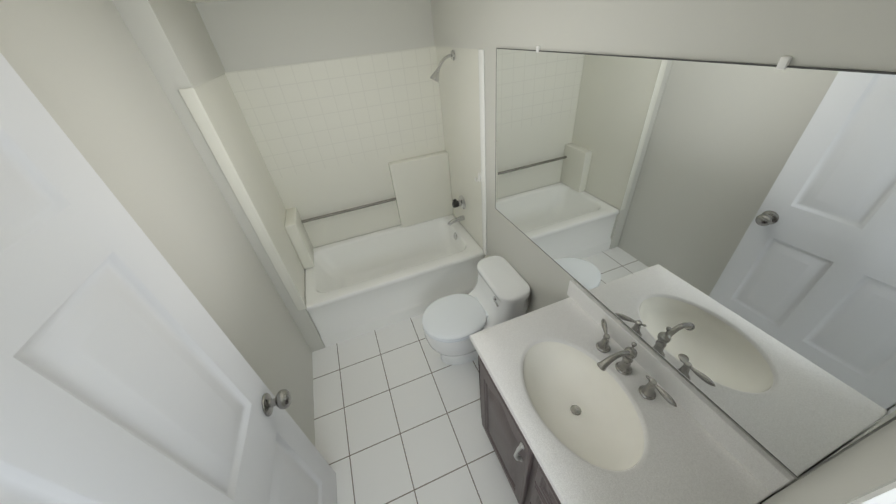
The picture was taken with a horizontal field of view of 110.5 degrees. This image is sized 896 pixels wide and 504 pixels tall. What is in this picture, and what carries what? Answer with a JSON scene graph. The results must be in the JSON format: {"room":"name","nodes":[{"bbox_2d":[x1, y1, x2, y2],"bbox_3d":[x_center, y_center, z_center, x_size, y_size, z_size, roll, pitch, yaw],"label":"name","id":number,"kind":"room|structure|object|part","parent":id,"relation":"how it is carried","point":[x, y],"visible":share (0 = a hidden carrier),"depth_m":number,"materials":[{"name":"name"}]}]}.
{"room":"bathroom","nodes":[
{"label":"bathroom","id":0,"kind":"room"},
{"bbox_2d":[0,0,324,445],"bbox_3d":[-0.961,0.201,1.359,0.230,2.173,2.850,-17,38,-14],"label":"wall","id":1,"kind":"structure","parent":0,"point":[104,80],"depth_m":1.21,"materials":[{"name":"grey paint"}]},
{"bbox_2d":[0,53,336,503],"bbox_3d":[-0.553,0.670,0.778,0.180,2.030,0.916,-17,38,-14],"label":"door","id":2,"kind":"structure","parent":1,"relation":"in","point":[128,375],"depth_m":0.61,"materials":[{"name":"white wood"}]},
{"bbox_3d":[-0.683,0.572,1.160,0.180,0.084,0.086,-17,38,-14],"label":"knob","id":3,"kind":"part","parent":2,"relation":"part of","materials":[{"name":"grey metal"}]},
{"bbox_2d":[187,0,226,2],"bbox_3d":[-0.140,-0.599,0.406,1.740,0.100,4.050,-17,38,-14],"label":"ceiling","id":4,"kind":"structure","parent":0,"point":[196,1],"depth_m":1.71,"materials":[{"name":"white paint"}]},
{"bbox_2d":[196,0,431,247],"bbox_3d":[-0.751,-0.737,2.588,1.440,2.173,0.120,-17,38,-14],"label":"wall","id":5,"kind":"structure","parent":0,"point":[249,34],"depth_m":1.99,"materials":[{"name":"grey paint"}]},
{"bbox_2d":[194,46,482,303],"bbox_3d":[-0.547,-0.562,2.235,1.450,1.385,0.775,-17,38,-14],"label":"wall","id":6,"kind":"structure","parent":5,"relation":"attached to","point":[459,86],"depth_m":2.11,"materials":[{"name":"white"}]},
{"bbox_2d":[178,87,306,310],"bbox_3d":[-1.075,-0.153,1.758,0.059,1.389,0.010,-17,38,-14],"label":"trim","id":7,"kind":"structure","parent":6,"relation":"attached to","point":[191,99],"depth_m":1.61,"materials":[{"name":"white"}]},
{"bbox_2d":[430,50,454,82],"bbox_3d":[-0.042,-1.229,2.064,0.179,0.176,0.064,-17,38,-14],"label":"shower head","id":8,"kind":"object","parent":6,"relation":"attached to","point":[435,76],"visible":1,"depth_m":2.05},
{"bbox_2d":[448,215,464,225],"bbox_3d":[0.070,-0.280,2.776,0.156,0.063,0.046,-17,38,-14],"label":"tub spout","id":9,"kind":"object","parent":6,"relation":"attached to","point":[457,219],"visible":1,"depth_m":2.76,"materials":[{"name":"silver metal"}]},
{"bbox_2d":[452,195,465,208],"bbox_3d":[0.086,-0.419,2.687,0.092,0.124,0.124,-17,38,-14],"label":"shower valve","id":10,"kind":"object","parent":6,"relation":"attached to","point":[460,202],"visible":1,"depth_m":2.66,"materials":[{"name":"silver metal"}]},
{"bbox_3d":[0.065,-0.419,2.677,0.047,0.074,0.058,-17,38,-14],"label":"knob","id":11,"kind":"part","parent":10,"relation":"part of","materials":[{"name":"grey plastic"}]},
{"bbox_2d":[475,172,480,181],"bbox_3d":[0.209,-0.525,2.194,0.044,0.060,0.022,-17,38,-14],"label":"robe hook","id":12,"kind":"object","parent":6,"relation":"attached to","point":[479,176],"visible":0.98,"depth_m":2.19,"materials":[{"name":"white plastic"}]},
{"bbox_2d":[478,49,486,254],"bbox_3d":[0.238,-0.542,2.092,0.010,1.389,0.060,-17,38,-14],"label":"trim","id":13,"kind":"structure","parent":6,"relation":"attached to","point":[482,120],"depth_m":1.97,"materials":[{"name":"white"}]},
{"bbox_2d":[225,46,452,247],"bbox_3d":[-0.676,-0.752,2.509,1.450,1.385,0.098,-17,38,-14],"label":"wall","id":14,"kind":"structure","parent":5,"relation":"attached to","point":[335,135],"depth_m":2.42,"materials":[{"name":"tile"}]},
{"bbox_2d":[301,197,395,222],"bbox_3d":[-0.841,-0.363,2.681,0.820,0.025,0.025,-17,38,-14],"label":"towel rail","id":15,"kind":"object","parent":14,"relation":"attached to","point":[347,210],"visible":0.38,"depth_m":2.67,"materials":[{"name":"grey metal"}]},
{"bbox_3d":[-0.227,-0.564,2.839,0.520,0.615,0.078,-17,38,-14],"label":"panel","id":16,"kind":"part","parent":14,"relation":"part of","materials":[{"name":"white"}]},
{"bbox_2d":[312,314,518,503],"bbox_3d":[0.053,1.217,1.759,1.740,0.100,4.050,-17,38,-14],"label":"floor","id":17,"kind":"structure","parent":0,"point":[397,414],"depth_m":1.93,"materials":[{"name":"tile"}]},
{"bbox_2d":[305,214,484,346],"bbox_3d":[-0.469,0.171,2.780,1.406,0.445,0.771,-17,38,-14],"label":"bathtub","id":18,"kind":"object","parent":17,"relation":"on","point":[362,284],"visible":0.83,"depth_m":2.58,"materials":[{"name":"white ceramic"}]},
{"bbox_2d":[285,207,313,268],"bbox_3d":[-1.207,-0.112,2.540,0.082,0.415,0.310,-17,38,-14],"label":"wall column","id":19,"kind":"structure","parent":18,"relation":"on","point":[298,235],"depth_m":2.44,"materials":[{"name":"white"}]},
{"bbox_2d":[422,256,529,364],"bbox_3d":[0.161,0.465,2.142,0.678,0.628,0.446,-17,38,-14],"label":"toilet","id":20,"kind":"object","parent":17,"relation":"on","point":[499,293],"visible":0.85,"depth_m":2.00,"materials":[{"name":"white ceramic"}]},
{"bbox_3d":[0.049,0.425,2.062,0.449,0.044,0.380,-17,38,-14],"label":"seat","id":21,"kind":"part","parent":20,"relation":"part of","materials":[{"name":"white plastic"}]},
{"bbox_3d":[0.297,0.307,1.935,0.026,0.030,0.076,-17,38,-14],"label":"lever","id":22,"kind":"part","parent":20,"relation":"part of","materials":[{"name":"silver metal"}]},
{"bbox_2d":[469,279,794,503],"bbox_3d":[0.523,0.790,1.342,0.590,0.998,0.880,-17,38,-14],"label":"bathroom vanity","id":23,"kind":"object","parent":17,"relation":"on","point":[586,397],"visible":1,"depth_m":1.12,"materials":[{"name":"grey stone"}]},
{"bbox_2d":[522,341,644,472],"bbox_3d":[0.482,0.581,1.188,0.336,0.129,0.504,-17,38,-14],"label":"sink","id":24,"kind":"object","parent":23,"relation":"in","point":[595,422],"depth_m":1.20,"materials":[{"name":"white ceramic"}]},
{"bbox_2d":[595,318,677,407],"bbox_3d":[0.633,0.405,1.140,0.198,0.160,0.386,-17,38,-14],"label":"faucet","id":25,"kind":"object","parent":23,"relation":"on","point":[646,382],"depth_m":1.16,"materials":[{"name":"grey metal"}]},
{"bbox_2d":[428,0,895,471],"bbox_3d":[0.493,-0.237,1.739,0.120,2.173,2.850,-17,38,-14],"label":"wall","id":26,"kind":"structure","parent":0,"point":[839,34],"depth_m":0.87,"materials":[{"name":"grey paint"}]},
{"bbox_2d":[495,46,895,477],"bbox_3d":[0.576,-0.218,1.173,0.009,0.918,1.656,-17,38,-14],"label":"mirror","id":27,"kind":"object","parent":26,"relation":"attached to","point":[720,235],"visible":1,"depth_m":0.81,"materials":[{"name":"clear glass"}]},
{"bbox_2d":[758,416,895,503],"bbox_3d":[0.232,0.716,0.496,1.440,2.173,0.120,-17,38,-14],"label":"wall","id":28,"kind":"structure","parent":0,"point":[867,465],"depth_m":0.36,"materials":[{"name":"grey paint"}]},
{"bbox_2d":[848,481,895,503],"bbox_3d":[-0.047,0.844,0.445,0.829,2.078,0.131,-17,38,-14],"label":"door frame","id":29,"kind":"structure","parent":28,"relation":"attached to","point":[886,494],"depth_m":0.17,"materials":[{"name":"white"}]}
]}

